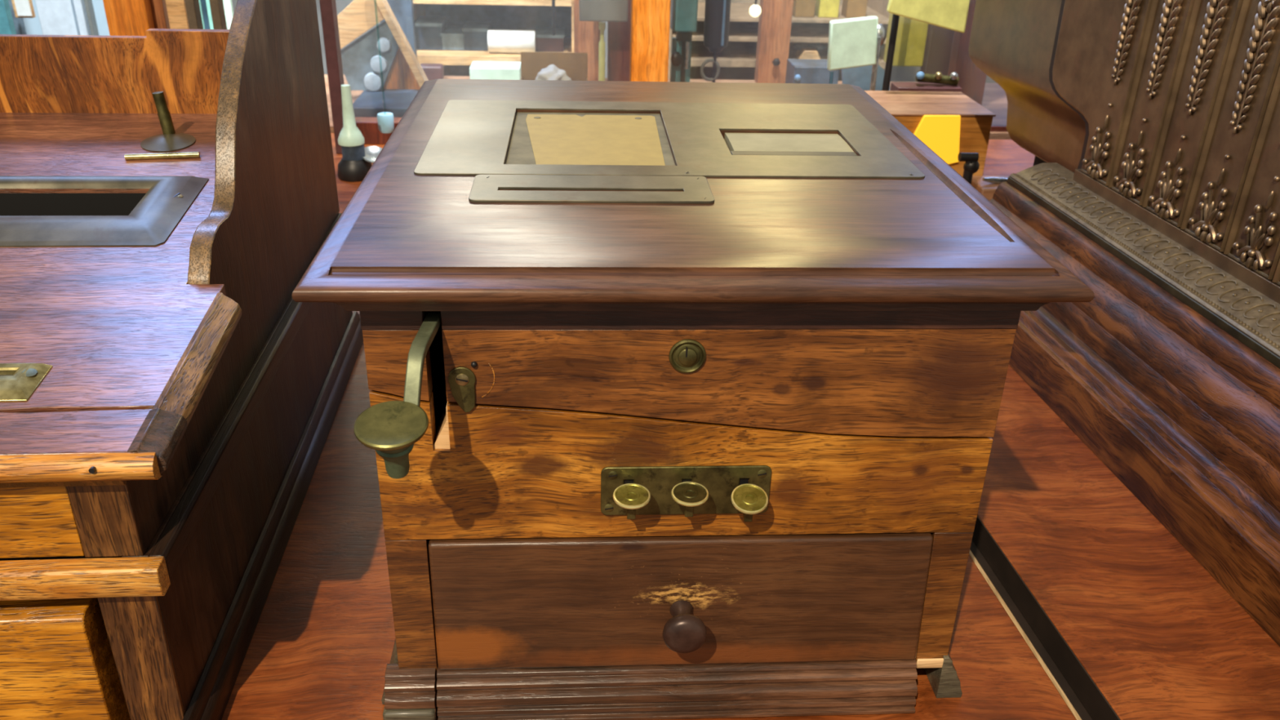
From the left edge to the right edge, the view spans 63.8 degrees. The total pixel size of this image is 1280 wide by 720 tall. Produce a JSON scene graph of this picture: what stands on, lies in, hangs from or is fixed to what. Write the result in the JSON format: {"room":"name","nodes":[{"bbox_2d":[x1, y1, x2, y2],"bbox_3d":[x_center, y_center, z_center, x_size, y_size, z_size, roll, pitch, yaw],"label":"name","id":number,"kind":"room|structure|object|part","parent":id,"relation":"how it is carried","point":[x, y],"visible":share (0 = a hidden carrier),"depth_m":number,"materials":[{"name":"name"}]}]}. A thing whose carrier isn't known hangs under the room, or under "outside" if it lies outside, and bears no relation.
{"room":"antique shop","nodes":[
{"label":"antique shop","id":0,"kind":"room"},
{"bbox_2d":[22,0,110,35],"bbox_3d":[-1.997,-1.432,3.490,0.307,2.100,0.030,0,27,-3],"label":"wall","id":1,"kind":"structure","parent":0,"point":[33,25],"depth_m":3.60,"materials":[{"name":"white paint"}]},
{"bbox_2d":[35,0,79,35],"bbox_3d":[-2.021,-1.419,3.464,0.119,2.100,0.025,0,27,-3],"label":"door","id":2,"kind":"structure","parent":1,"relation":"in","point":[56,17],"depth_m":3.57,"materials":[{"name":"white paint"}]},
{"bbox_2d":[72,0,91,35],"bbox_3d":[-1.933,-1.416,3.463,0.026,2.100,0.040,0,27,-3],"label":"trim","id":3,"kind":"structure","parent":1,"relation":"attached to","point":[79,5],"depth_m":3.56,"materials":[{"name":"white paint"}]},
{"bbox_2d":[84,0,98,35],"bbox_3d":[-1.904,-1.416,3.465,0.011,2.100,0.040,0,27,-3],"label":"trim","id":4,"kind":"structure","parent":1,"relation":"attached to","point":[88,3],"depth_m":3.57,"materials":[{"name":"grey metal"}]},
{"bbox_2d":[102,0,154,35],"bbox_3d":[-0.989,-0.795,1.933,0.077,0.882,0.030,0,27,-3],"label":"board","id":5,"kind":"object","parent":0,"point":[124,17],"visible":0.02,"depth_m":1.99,"materials":[{"name":"orange wood"}]},
{"bbox_2d":[231,0,996,83],"bbox_3d":[-0.219,-3.101,4.780,8.000,4.000,0.100,0,27,-3],"label":"wall","id":6,"kind":"structure","parent":0,"point":[899,73],"depth_m":5.45,"materials":[{"name":"grey paint"}]},
{"bbox_2d":[749,0,760,17],"bbox_3d":[0.313,-1.228,2.563,0.032,0.715,0.032,0,27,-3],"label":"hanging lamp","id":7,"kind":"object","parent":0,"point":[754,10],"visible":1,"depth_m":2.71,"materials":[{"name":"beige glass"}]},
{"bbox_3d":[-0.037,0.599,1.952,8.000,0.040,8.700,0,27,-3],"label":"floor","id":8,"kind":"structure","parent":0,"visible":0},
{"bbox_2d":[0,0,16,34],"bbox_3d":[-1.866,-1.103,2.958,0.047,2.000,0.030,0,27,-3],"label":"curtain","id":9,"kind":"object","parent":8,"relation":"on","point":[6,24],"visible":0.02,"depth_m":3.00,"materials":[{"name":"teal fabric"}]},
{"bbox_2d":[8,0,26,34],"bbox_3d":[-1.997,-1.238,3.218,0.034,2.000,0.030,0,27,-3],"label":"door frame","id":10,"kind":"structure","parent":8,"relation":"on","point":[19,24],"depth_m":3.29,"materials":[{"name":"blue paint"}]},
{"bbox_2d":[11,0,35,17],"bbox_3d":[-1.908,-1.112,3.167,0.053,0.109,0.025,0,27,-3],"label":"picture frame","id":11,"kind":"object","parent":10,"relation":"attached to","point":[22,8],"visible":1,"depth_m":3.17,"materials":[{"name":"white paper"}]},
{"bbox_2d":[13,0,31,16],"bbox_3d":[-1.902,-1.111,3.159,0.041,0.100,0.010,0,27,-3],"label":"picture","id":12,"kind":"object","parent":11,"relation":"attached to","point":[21,7],"depth_m":3.17,"materials":[{"name":"white paper"}]},
{"bbox_2d":[205,0,233,29],"bbox_3d":[-1.236,-0.640,3.113,0.122,1.065,0.020,0,27,-3],"label":"board","id":13,"kind":"object","parent":8,"relation":"on","point":[228,5],"visible":0.02,"depth_m":2.93,"materials":[{"name":"ceramic"}]},
{"bbox_2d":[380,0,417,57],"bbox_3d":[-0.714,-0.628,3.163,0.092,1.023,0.040,0,27,-3],"label":"board","id":14,"kind":"object","parent":8,"relation":"on","point":[402,10],"visible":0.02,"depth_m":2.96,"materials":[{"name":"paint"}]},
{"bbox_2d":[413,0,573,75],"bbox_3d":[-0.481,-1.124,3.406,0.548,1.700,0.395,0,27,-3],"label":"shelving unit","id":15,"kind":"object","parent":8,"relation":"on","point":[517,15],"visible":0.2,"depth_m":3.56,"materials":[{"name":"blue paint"}]},
{"bbox_2d":[414,16,447,49],"bbox_3d":[-0.685,-1.075,3.376,0.091,0.083,0.150,0,27,-3],"label":"storage box","id":16,"kind":"object","parent":15,"relation":"on","point":[428,29],"visible":0.84,"depth_m":3.32,"materials":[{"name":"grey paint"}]},
{"bbox_3d":[-0.684,-1.108,3.360,0.091,0.010,0.150,0,27,-3],"label":"box lid","id":17,"kind":"part","parent":16,"relation":"part of","materials":[{"name":"grey paint"}]},
{"bbox_2d":[440,26,464,50],"bbox_3d":[-0.611,-1.062,3.388,0.076,0.052,0.150,0,27,-3],"label":"storage box","id":18,"kind":"object","parent":15,"relation":"on","point":[452,37],"visible":0.71,"depth_m":3.33,"materials":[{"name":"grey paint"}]},
{"bbox_3d":[-0.610,-1.081,3.378,0.076,0.010,0.150,0,27,-3],"label":"box lid","id":19,"kind":"part","parent":18,"relation":"part of","materials":[{"name":"grey paint"}]},
{"bbox_2d":[462,21,491,50],"bbox_3d":[-0.536,-1.069,3.388,0.085,0.070,0.150,0,27,-3],"label":"storage box","id":20,"kind":"object","parent":15,"relation":"on","point":[475,33],"visible":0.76,"depth_m":3.33,"materials":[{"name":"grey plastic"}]},
{"bbox_3d":[-0.535,-1.096,3.375,0.085,0.010,0.150,0,27,-3],"label":"box lid","id":21,"kind":"part","parent":20,"relation":"part of","materials":[{"name":"grey paint"}]},
{"bbox_3d":[-0.478,-1.201,3.358,0.507,0.026,0.380,0,27,-3],"label":"shelf","id":22,"kind":"part","parent":15,"relation":"part of","materials":[{"name":"beige wood"}]},
{"bbox_3d":[-0.482,-1.038,3.441,0.507,0.030,0.380,0,27,-3],"label":"shelf","id":23,"kind":"part","parent":15,"relation":"part of","materials":[{"name":"wood"}]},
{"bbox_2d":[487,29,535,53],"bbox_3d":[-0.412,-1.025,3.306,0.149,0.072,0.072,0,27,-3],"label":"paper roll","id":24,"kind":"object","parent":15,"relation":"on","point":[499,41],"visible":0.95,"depth_m":3.28,"materials":[{"name":"white paper"}]},
{"bbox_2d":[535,26,564,51],"bbox_3d":[-0.298,-1.063,3.406,0.095,0.053,0.150,0,27,-3],"label":"storage box","id":25,"kind":"object","parent":15,"relation":"on","point":[545,41],"visible":1,"depth_m":3.35,"materials":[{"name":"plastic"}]},
{"bbox_3d":[-0.298,-1.082,3.396,0.095,0.010,0.150,0,27,-3],"label":"box lid","id":26,"kind":"part","parent":25,"relation":"part of","materials":[{"name":"grey paint"}]},
{"bbox_2d":[221,133,1081,719],"bbox_3d":[-0.639,0.320,1.575,1.955,0.768,2.247,0,27,-3],"label":"display table","id":27,"kind":"object","parent":8,"relation":"on","point":[321,646],"visible":0.02,"depth_m":0.91,"materials":[{"name":"brown wood"}]},
{"bbox_2d":[149,0,169,28],"bbox_3d":[-0.950,-0.813,1.971,0.032,0.882,0.030,0,27,-3],"label":"board","id":28,"kind":"object","parent":27,"relation":"on","point":[158,7],"visible":0.02,"depth_m":2.02,"materials":[{"name":"brown wood"}]},
{"bbox_2d":[165,0,189,29],"bbox_3d":[-0.901,-0.804,1.956,0.036,0.882,0.030,0,27,-3],"label":"board","id":29,"kind":"object","parent":27,"relation":"on","point":[176,9],"visible":0.02,"depth_m":2.00,"materials":[{"name":"beige wood"}]},
{"bbox_2d":[0,0,363,719],"bbox_3d":[-0.590,-0.109,0.962,0.515,0.552,0.757,-1,27,-5],"label":"cash register","id":30,"kind":"object","parent":27,"relation":"on","point":[169,406],"visible":0.96,"depth_m":0.88,"materials":[{"name":"brown wood"}]},
{"bbox_3d":[-0.581,0.104,0.681,0.403,0.064,0.018,-1,27,-4],"label":"panel","id":31,"kind":"part","parent":30,"relation":"part of","materials":[{"name":"brown wood"}]},
{"bbox_3d":[-0.583,0.228,0.750,0.387,0.134,0.055,-1,27,-5],"label":"drawer","id":32,"kind":"part","parent":30,"relation":"part of","materials":[{"name":"brown wood"}]},
{"bbox_3d":[-0.574,0.152,0.685,0.497,0.024,0.016,-1,27,-5],"label":"rail","id":33,"kind":"part","parent":30,"relation":"part of","materials":[{"name":"brown wood"}]},
{"bbox_3d":[-0.615,-0.135,0.944,0.387,0.033,0.146,-1,27,-5],"label":"slot frame","id":34,"kind":"part","parent":30,"relation":"part of","materials":[{"name":"grey metal"}]},
{"bbox_3d":[-0.589,-0.117,0.931,0.477,0.081,0.586,-1,27,-5],"label":"desk panel","id":35,"kind":"part","parent":30,"relation":"part of","materials":[{"name":"red wood"}]},
{"bbox_3d":[-0.492,-0.210,1.059,0.072,0.007,0.006,-3,27,-9],"label":"brass rod","id":36,"kind":"part","parent":30,"relation":"part of","materials":[{"name":"gold metal"}]},
{"bbox_2d":[184,0,203,29],"bbox_3d":[-0.846,-0.773,1.897,0.017,0.882,0.030,0,27,-3],"label":"upright","id":37,"kind":"object","parent":27,"relation":"on","point":[193,7],"visible":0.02,"depth_m":1.95,"materials":[{"name":"brown wood"}]},
{"bbox_2d":[198,0,210,29],"bbox_3d":[-0.928,-0.892,2.129,0.011,0.882,0.060,0,27,-3],"label":"upright","id":38,"kind":"object","parent":27,"relation":"on","point":[204,15],"visible":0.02,"depth_m":2.21,"materials":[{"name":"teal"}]},
{"bbox_2d":[208,0,226,29],"bbox_3d":[-0.800,-0.773,1.899,0.017,0.882,0.030,0,27,-3],"label":"upright","id":39,"kind":"object","parent":27,"relation":"on","point":[217,10],"visible":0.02,"depth_m":1.95,"materials":[{"name":"brown wood"}]},
{"bbox_2d":[319,0,344,153],"bbox_3d":[-0.642,-0.853,2.065,0.025,0.882,0.040,0,27,-3],"label":"post","id":40,"kind":"object","parent":27,"relation":"on","point":[327,7],"visible":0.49,"depth_m":2.16,"materials":[{"name":"brown wood"}]},
{"bbox_2d":[337,84,382,182],"bbox_3d":[-0.561,-0.457,2.058,0.107,0.186,0.073,0,27,-3],"label":"lamp","id":41,"kind":"object","parent":27,"relation":"on","point":[357,159],"visible":0.89,"depth_m":2.06,"materials":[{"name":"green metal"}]},
{"bbox_3d":[-0.538,-0.416,2.089,0.058,0.026,0.058,0,27,-3],"label":"drip dish","id":42,"kind":"part","parent":41,"relation":"part of","materials":[{"name":"metal"}]},
{"bbox_2d":[355,116,401,144],"bbox_3d":[-0.503,-0.521,2.338,0.312,0.050,0.050,0,27,-3],"label":"box","id":43,"kind":"object","parent":27,"relation":"on","point":[368,127],"visible":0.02,"depth_m":2.31,"materials":[{"name":"red wood"}]},
{"bbox_2d":[373,0,394,133],"bbox_3d":[-0.543,-0.736,2.108,0.035,0.539,0.035,0,27,-3],"label":"weight","id":44,"kind":"object","parent":27,"relation":"on","point":[385,119],"visible":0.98,"depth_m":2.21,"materials":[{"name":"blue plastic"}]},
{"bbox_3d":[-0.543,-0.753,2.100,0.004,0.500,0.004,0,27,-3],"label":"rod","id":45,"kind":"part","parent":44,"relation":"part of","materials":[{"name":"green metal"}]},
{"bbox_2d":[291,79,1094,719],"bbox_3d":[0.020,-0.002,0.968,0.509,0.384,0.692,0,27,-3],"label":"wooden till","id":46,"kind":"object","parent":27,"relation":"on","point":[685,397],"visible":1,"depth_m":0.75,"materials":[{"name":"brown wood"}]},
{"bbox_3d":[-0.212,0.133,1.067,0.022,0.044,0.556,0,27,-3],"label":"moulding","id":47,"kind":"part","parent":46,"relation":"part of","materials":[{"name":"brown wood"}]},
{"bbox_3d":[-0.149,0.057,0.625,0.026,0.038,0.026,0,27,-3],"label":"stem","id":48,"kind":"part","parent":46,"relation":"part of","materials":[{"name":"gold metal"}]},
{"bbox_3d":[-0.180,0.264,0.810,0.039,0.040,0.027,0,27,-3],"label":"moulding","id":49,"kind":"part","parent":46,"relation":"part of","materials":[{"name":"brown wood"}]},
{"bbox_3d":[-0.140,0.001,0.677,0.015,0.054,0.143,2,27,1],"label":"lever","id":50,"kind":"part","parent":46,"relation":"part of","materials":[{"name":"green metal"}]},
{"bbox_3d":[-0.193,-0.023,0.997,0.018,0.322,0.542,0,27,-3],"label":"panel","id":51,"kind":"part","parent":46,"relation":"part of","materials":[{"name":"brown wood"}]},
{"bbox_3d":[-0.038,-0.134,0.805,0.186,0.002,0.066,0,27,-3],"label":"slot plate","id":52,"kind":"part","parent":46,"relation":"part of","materials":[{"name":"grey metal"}]},
{"bbox_3d":[0.020,-0.210,0.958,0.422,0.002,0.262,0,27,-3],"label":"window plate","id":53,"kind":"part","parent":46,"relation":"part of","materials":[{"name":"grey metal"}]},
{"bbox_3d":[0.032,0.263,0.822,0.383,0.040,0.024,0,27,-3],"label":"drawer moulding","id":54,"kind":"part","parent":46,"relation":"part of","materials":[{"name":"brown wood"}]},
{"bbox_3d":[0.021,0.086,0.991,0.382,0.122,0.454,0,27,-3],"label":"drawer","id":55,"kind":"part","parent":46,"relation":"part of","materials":[{"name":"brown wood"}]},
{"bbox_3d":[0.033,0.199,0.774,0.033,0.033,0.036,0,27,-3],"label":"drawer knob","id":56,"kind":"part","parent":46,"relation":"part of","materials":[{"name":"brown wood"}]},
{"bbox_3d":[0.033,0.095,0.745,0.123,0.041,0.002,0,27,-3],"label":"key plate","id":57,"kind":"part","parent":46,"relation":"part of","materials":[{"name":"gold metal"}]},
{"bbox_3d":[0.022,-0.176,0.923,0.509,0.028,0.614,0,27,-3],"label":"lid","id":58,"kind":"part","parent":46,"relation":"part of","materials":[{"name":"brown wood"}]},
{"bbox_3d":[0.241,0.133,1.091,0.022,0.044,0.563,0,27,-3],"label":"moulding","id":59,"kind":"part","parent":46,"relation":"part of","materials":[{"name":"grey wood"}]},
{"bbox_2d":[324,74,1011,139],"bbox_3d":[0.475,-0.353,2.966,2.850,0.768,0.610,0,27,-3],"label":"bench","id":60,"kind":"object","parent":8,"relation":"on","point":[994,100],"visible":0.02,"depth_m":2.85,"materials":[{"name":"brown wood"}]},
{"bbox_2d":[352,88,418,117],"bbox_3d":[-0.599,-0.664,2.641,0.240,0.029,0.270,0,27,-3],"label":"slab","id":61,"kind":"object","parent":60,"relation":"on","point":[369,104],"visible":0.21,"depth_m":2.56,"materials":[{"name":"blue paint"}]},
{"bbox_2d":[337,0,428,91],"bbox_3d":[-0.672,-0.821,2.619,0.252,0.267,0.080,0,27,-3],"label":"case","id":62,"kind":"object","parent":61,"relation":"on","point":[400,66],"visible":0.8,"depth_m":2.63,"materials":[{"name":"blue paint"}]},
{"bbox_3d":[-0.718,-0.859,2.591,0.157,0.158,0.030,0,27,-3],"label":"tan lid","id":63,"kind":"part","parent":62,"relation":"part of","materials":[{"name":"beige wood"}]},
{"bbox_3d":[-0.698,-0.785,2.647,0.162,0.176,0.020,0,27,-3],"label":"glass","id":64,"kind":"part","parent":62,"relation":"part of","materials":[{"name":"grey glass"}]},
{"bbox_2d":[420,63,444,79],"bbox_3d":[-0.598,-0.824,2.942,0.068,0.042,0.050,0,27,-3],"label":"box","id":65,"kind":"object","parent":60,"relation":"on","point":[432,71],"visible":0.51,"depth_m":2.92,"materials":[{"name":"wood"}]},
{"bbox_2d":[469,61,521,79],"bbox_3d":[-0.399,-0.787,2.855,0.136,0.064,0.100,0,27,-3],"label":"box","id":66,"kind":"object","parent":60,"relation":"on","point":[499,70],"visible":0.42,"depth_m":2.81,"materials":[{"name":"ceramic"}]},
{"bbox_2d":[520,51,587,80],"bbox_3d":[-0.219,-0.703,2.619,0.172,0.136,0.124,0,27,-3],"label":"cardboard box","id":67,"kind":"object","parent":60,"relation":"on","point":[575,64],"visible":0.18,"depth_m":2.65,"materials":[{"name":"brown cardboard"}]},
{"bbox_2d":[534,64,571,80],"bbox_3d":[-0.225,-0.715,2.616,0.081,0.068,0.086,-19,33,-34],"label":"crumpled paper","id":68,"kind":"object","parent":67,"relation":"in","point":[552,72],"visible":0.52,"depth_m":2.59,"materials":[{"name":"white paper"}]},
{"bbox_2d":[573,0,601,80],"bbox_3d":[-0.137,-1.162,2.703,0.076,0.882,0.040,0,27,-3],"label":"post","id":69,"kind":"object","parent":60,"relation":"on","point":[586,33],"visible":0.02,"depth_m":2.82,"materials":[{"name":"brown wood"}]},
{"bbox_2d":[551,0,555,35],"bbox_3d":[-0.226,-1.218,2.647,0.013,0.736,0.009,0,27,-3],"label":"cable","id":70,"kind":"object","parent":69,"relation":"hanging from","point":[553,1],"visible":1,"depth_m":2.79,"materials":[{"name":"black metal"}]},
{"bbox_2d":[598,22,605,80],"bbox_3d":[-0.099,-0.771,2.679,0.017,0.209,0.017,0,27,-3],"label":"tube","id":71,"kind":"object","parent":60,"relation":"on","point":[602,49],"visible":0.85,"depth_m":2.66,"materials":[{"name":"yellow ceramic"}]},
{"bbox_2d":[578,0,628,22],"bbox_3d":[-0.091,-0.925,2.568,0.122,0.141,0.080,0,27,-3],"label":"instrument","id":72,"kind":"object","parent":71,"relation":"on","point":[613,11],"visible":1,"depth_m":2.55,"materials":[{"name":"metal"}]},
{"bbox_2d":[607,0,631,81],"bbox_3d":[-0.049,-1.117,2.619,0.061,0.882,0.040,0,27,-3],"label":"post","id":73,"kind":"object","parent":60,"relation":"on","point":[618,33],"visible":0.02,"depth_m":2.74,"materials":[{"name":"brown wood"}]},
{"bbox_2d":[629,0,671,81],"bbox_3d":[0.029,-0.986,2.365,0.090,0.882,0.060,0,27,-3],"label":"post","id":74,"kind":"object","parent":60,"relation":"on","point":[650,19],"visible":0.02,"depth_m":2.45,"materials":[{"name":"orange wood"}]},
{"bbox_2d":[670,0,697,82],"bbox_3d":[0.107,-0.808,2.533,0.061,0.417,0.070,0,27,-3],"label":"instrument","id":75,"kind":"object","parent":60,"relation":"on","point":[683,21],"visible":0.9,"depth_m":2.52,"materials":[{"name":"metal"}]},
{"bbox_3d":[0.101,-0.715,2.597,0.049,0.192,0.020,0,27,-3],"label":"stem","id":76,"kind":"part","parent":75,"relation":"part of","materials":[{"name":"teal ceramic"}]},
{"bbox_3d":[0.116,-0.750,2.529,0.010,0.065,0.010,0,27,-3],"label":"glass rod","id":77,"kind":"part","parent":75,"relation":"part of","materials":[{"name":"glass"}]},
{"bbox_2d":[700,0,730,82],"bbox_3d":[0.193,-0.987,2.431,0.062,0.832,0.062,14,29,24],"label":"black scope","id":78,"kind":"object","parent":60,"relation":"on","point":[717,12],"visible":0.97,"depth_m":2.50,"materials":[{"name":"metal"}]},
{"bbox_3d":[0.207,-1.011,2.384,0.006,0.546,0.006,0,27,-3],"label":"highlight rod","id":79,"kind":"part","parent":78,"relation":"part of","materials":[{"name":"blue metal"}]},
{"bbox_2d":[754,0,793,83],"bbox_3d":[0.394,-1.211,2.829,0.087,0.882,0.050,0,27,-3],"label":"post","id":80,"kind":"object","parent":60,"relation":"on","point":[775,22],"visible":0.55,"depth_m":2.95,"materials":[{"name":"brown wood"}]},
{"bbox_2d":[772,58,780,66],"bbox_3d":[0.394,-0.858,2.963,0.024,0.021,0.010,0,27,-3],"label":"bolt","id":81,"kind":"object","parent":80,"relation":"attached to","point":[775,62],"visible":1,"depth_m":2.96,"materials":[{"name":"black metal"}]},
{"bbox_2d":[785,58,839,84],"bbox_3d":[0.491,-0.812,2.942,0.126,0.074,0.120,0,27,-3],"label":"case","id":82,"kind":"object","parent":60,"relation":"on","point":[811,71],"visible":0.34,"depth_m":2.89,"materials":[{"name":"blue paint"}]},
{"bbox_2d":[794,74,800,80],"bbox_3d":[0.442,-0.790,2.877,0.017,0.018,0.018,0,27,-3],"label":"stud","id":83,"kind":"object","parent":82,"relation":"on","point":[797,77],"visible":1,"depth_m":2.87,"materials":[{"name":"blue metal"}]},
{"bbox_2d":[629,14,1007,131],"bbox_3d":[0.118,-0.964,2.326,1.624,0.882,0.016,0,27,-3],"label":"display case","id":84,"kind":"object","parent":60,"relation":"on","point":[994,127],"visible":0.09,"depth_m":2.56,"materials":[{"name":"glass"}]},
{"bbox_2d":[883,13,928,66],"bbox_3d":[0.649,-0.782,2.507,0.082,0.118,0.060,0,27,-3],"label":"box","id":85,"kind":"object","parent":84,"relation":"attached to","point":[911,37],"visible":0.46,"depth_m":2.48,"materials":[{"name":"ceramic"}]},
{"bbox_2d":[840,64,890,90],"bbox_3d":[0.580,-0.709,2.652,0.135,0.125,0.020,0,27,-3],"label":"sheet","id":86,"kind":"object","parent":60,"relation":"on","point":[860,77],"visible":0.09,"depth_m":2.63,"materials":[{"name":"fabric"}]},
{"bbox_2d":[918,23,954,82],"bbox_3d":[0.763,-1.032,2.494,0.057,0.882,0.050,0,27,-3],"label":"post","id":87,"kind":"object","parent":60,"relation":"on","point":[939,41],"visible":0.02,"depth_m":2.60,"materials":[{"name":"brown wood"}]},
{"bbox_2d":[947,0,986,105],"bbox_3d":[0.900,-1.100,2.636,0.090,0.882,0.050,0,27,-3],"label":"post","id":88,"kind":"object","parent":60,"relation":"on","point":[971,81],"visible":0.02,"depth_m":2.77,"materials":[{"name":"brown wood"}]},
{"bbox_2d":[667,0,889,80],"bbox_3d":[0.488,-1.263,3.732,0.806,1.700,0.395,0,27,-3],"label":"shelving unit","id":89,"kind":"object","parent":8,"relation":"on","point":[737,60],"visible":0.03,"depth_m":3.72,"materials":[{"name":"brown wood"}]},
{"bbox_3d":[0.478,-1.349,3.902,0.766,1.700,0.015,0,27,-3],"label":"panel","id":90,"kind":"part","parent":89,"relation":"part of","materials":[{"name":"brown wood"}]},
{"bbox_3d":[0.487,-1.202,3.755,0.766,0.013,0.380,0,27,-3],"label":"shelf","id":91,"kind":"part","parent":89,"relation":"part of","materials":[{"name":"beige wood"}]},
{"bbox_3d":[0.485,-1.128,3.792,0.766,0.024,0.380,0,27,-3],"label":"shelf","id":92,"kind":"part","parent":89,"relation":"part of","materials":[{"name":"brown wood"}]},
{"bbox_3d":[0.489,-1.260,3.725,0.766,0.011,0.380,0,27,-3],"label":"shelf","id":93,"kind":"part","parent":89,"relation":"part of","materials":[{"name":"beige wood"}]},
{"bbox_2d":[792,0,815,17],"bbox_3d":[0.576,-1.264,3.616,0.070,0.100,0.080,0,27,-3],"label":"block","id":94,"kind":"object","parent":89,"relation":"on","point":[801,8],"visible":0.82,"depth_m":3.59,"materials":[{"name":"beige wood"}]},
{"bbox_2d":[791,42,826,59],"bbox_3d":[0.600,-1.105,3.659,0.124,0.059,0.090,0,27,-3],"label":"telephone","id":95,"kind":"object","parent":89,"relation":"on","point":[805,50],"visible":0.89,"depth_m":3.64,"materials":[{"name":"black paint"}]},
{"bbox_2d":[814,0,839,17],"bbox_3d":[0.661,-1.274,3.617,0.070,0.120,0.080,0,27,-3],"label":"block","id":96,"kind":"object","parent":89,"relation":"on","point":[824,8],"visible":0.86,"depth_m":3.60,"materials":[{"name":"yellow ceramic"}]},
{"bbox_2d":[841,0,867,17],"bbox_3d":[0.759,-1.261,3.629,0.070,0.090,0.080,0,27,-3],"label":"block","id":97,"kind":"object","parent":89,"relation":"on","point":[850,8],"visible":0.84,"depth_m":3.60,"materials":[{"name":"beige wood"}]},
{"bbox_2d":[969,139,1279,719],"bbox_3d":[1.037,0.314,1.677,1.688,0.768,2.250,0,27,-3],"label":"display table","id":98,"kind":"object","parent":8,"relation":"on","point":[1128,624],"visible":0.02,"depth_m":0.99,"materials":[{"name":"brown wood"}]},
{"bbox_2d":[869,13,899,90],"bbox_3d":[0.542,-0.745,2.192,0.093,0.632,0.091,0,27,-3],"label":"plate stand","id":99,"kind":"object","parent":98,"relation":"on","point":[882,33],"visible":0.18,"depth_m":2.21,"materials":[{"name":"black metal"}]},
{"bbox_2d":[826,15,878,71],"bbox_3d":[0.452,-0.672,2.180,0.108,0.112,0.020,0,27,-3],"label":"plate","id":100,"kind":"object","parent":99,"relation":"attached to","point":[852,42],"visible":1,"depth_m":2.17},
{"bbox_2d":[886,0,969,33],"bbox_3d":[0.585,-0.717,2.086,0.165,0.099,0.020,0,27,-3],"label":"plate","id":101,"kind":"object","parent":99,"relation":"attached to","point":[952,15],"visible":1,"depth_m":2.08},
{"bbox_2d":[889,82,961,92],"bbox_3d":[0.656,-0.568,2.391,0.149,0.142,0.060,0,27,-3],"label":"bar ledge","id":102,"kind":"object","parent":98,"relation":"on","point":[900,86],"visible":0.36,"depth_m":2.34,"materials":[{"name":"brown wood"}]},
{"bbox_2d":[915,71,959,85],"bbox_3d":[0.679,-0.643,2.347,0.101,0.033,0.033,0,27,-3],"label":"carriage","id":103,"kind":"object","parent":102,"relation":"on","point":[938,77],"visible":1,"depth_m":2.34,"materials":[{"name":"metal"}]},
{"bbox_2d":[864,90,995,176],"bbox_3d":[0.586,-0.454,2.139,0.213,0.163,0.213,0,27,-3],"label":"display box","id":104,"kind":"object","parent":98,"relation":"on","point":[950,123],"visible":0.52,"depth_m":2.04,"materials":[{"name":"orange"}]},
{"bbox_3d":[0.586,-0.436,2.034,0.105,0.097,0.009,0,27,-3],"label":"amber panel","id":105,"kind":"part","parent":104,"relation":"part of","materials":[{"name":"yellow"}]},
{"bbox_2d":[957,152,979,184],"bbox_3d":[0.619,-0.336,1.956,0.040,0.119,0.023,0,27,-3],"label":"clamp","id":106,"kind":"object","parent":98,"relation":"on","point":[971,165],"visible":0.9,"depth_m":1.93,"materials":[{"name":"black metal"}]},
{"bbox_3d":[0.621,-0.330,1.960,0.018,0.105,0.018,0,27,-3],"label":"post","id":107,"kind":"part","parent":106,"relation":"part of","materials":[{"name":"black metal"}]},
{"bbox_2d":[971,175,1008,199],"bbox_3d":[0.722,-0.335,2.047,0.120,0.040,0.090,0,27,-3],"label":"block","id":108,"kind":"object","parent":98,"relation":"on","point":[987,189],"visible":0.16,"depth_m":2.02,"materials":[{"name":"brown wood"}]},
{"bbox_2d":[982,177,1008,183],"bbox_3d":[0.720,-0.351,2.029,0.095,0.022,0.018,-6,28,-14],"label":"lever","id":109,"kind":"object","parent":108,"relation":"on","point":[990,180],"visible":0.38,"depth_m":2.02,"materials":[{"name":"silver metal"}]},
{"bbox_3d":[0.292,0.027,1.498,0.037,0.070,2.230,-2,27,-7],"label":"rail","id":110,"kind":"part","parent":98,"relation":"part of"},
{"bbox_2d":[968,0,1279,646],"bbox_3d":[0.874,-0.246,1.202,0.704,0.652,1.514,-2,27,-7],"label":"cash register","id":111,"kind":"object","parent":98,"relation":"on","point":[1151,128],"visible":1,"depth_m":1.20,"materials":[{"name":"brown wood"}]},
{"bbox_3d":[0.630,-0.254,1.425,0.003,0.003,0.071,-2,27,-7],"label":"panel sill","id":112,"kind":"part","parent":111,"relation":"part of","materials":[{"name":"brown metal"}]},
{"bbox_3d":[0.640,-0.216,1.352,0.003,0.003,0.071,-2,27,-7],"label":"panel sill","id":113,"kind":"part","parent":111,"relation":"part of","materials":[{"name":"metal"}]},
{"bbox_3d":[0.650,-0.179,1.278,0.003,0.003,0.071,-2,27,-7],"label":"panel sill","id":114,"kind":"part","parent":111,"relation":"part of","materials":[{"name":"brown metal"}]},
{"bbox_3d":[0.689,-0.260,0.975,0.008,0.431,1.168,-2,27,-7],"label":"ornate plate","id":115,"kind":"part","parent":111,"relation":"part of","materials":[{"name":"brown metal"}]},
{"bbox_3d":[0.703,-0.033,1.017,0.040,0.018,1.035,-2,27,-7],"label":"rail","id":116,"kind":"part","parent":111,"relation":"part of","materials":[{"name":"brown metal"}]},
{"bbox_3d":[0.660,-0.141,1.204,0.003,0.003,0.071,-2,27,-7],"label":"panel sill","id":117,"kind":"part","parent":111,"relation":"part of","materials":[{"name":"brown metal"}]},
{"bbox_3d":[0.670,-0.104,1.131,0.003,0.003,0.071,-2,27,-7],"label":"panel sill","id":118,"kind":"part","parent":111,"relation":"part of","materials":[{"name":"metal"}]}
]}

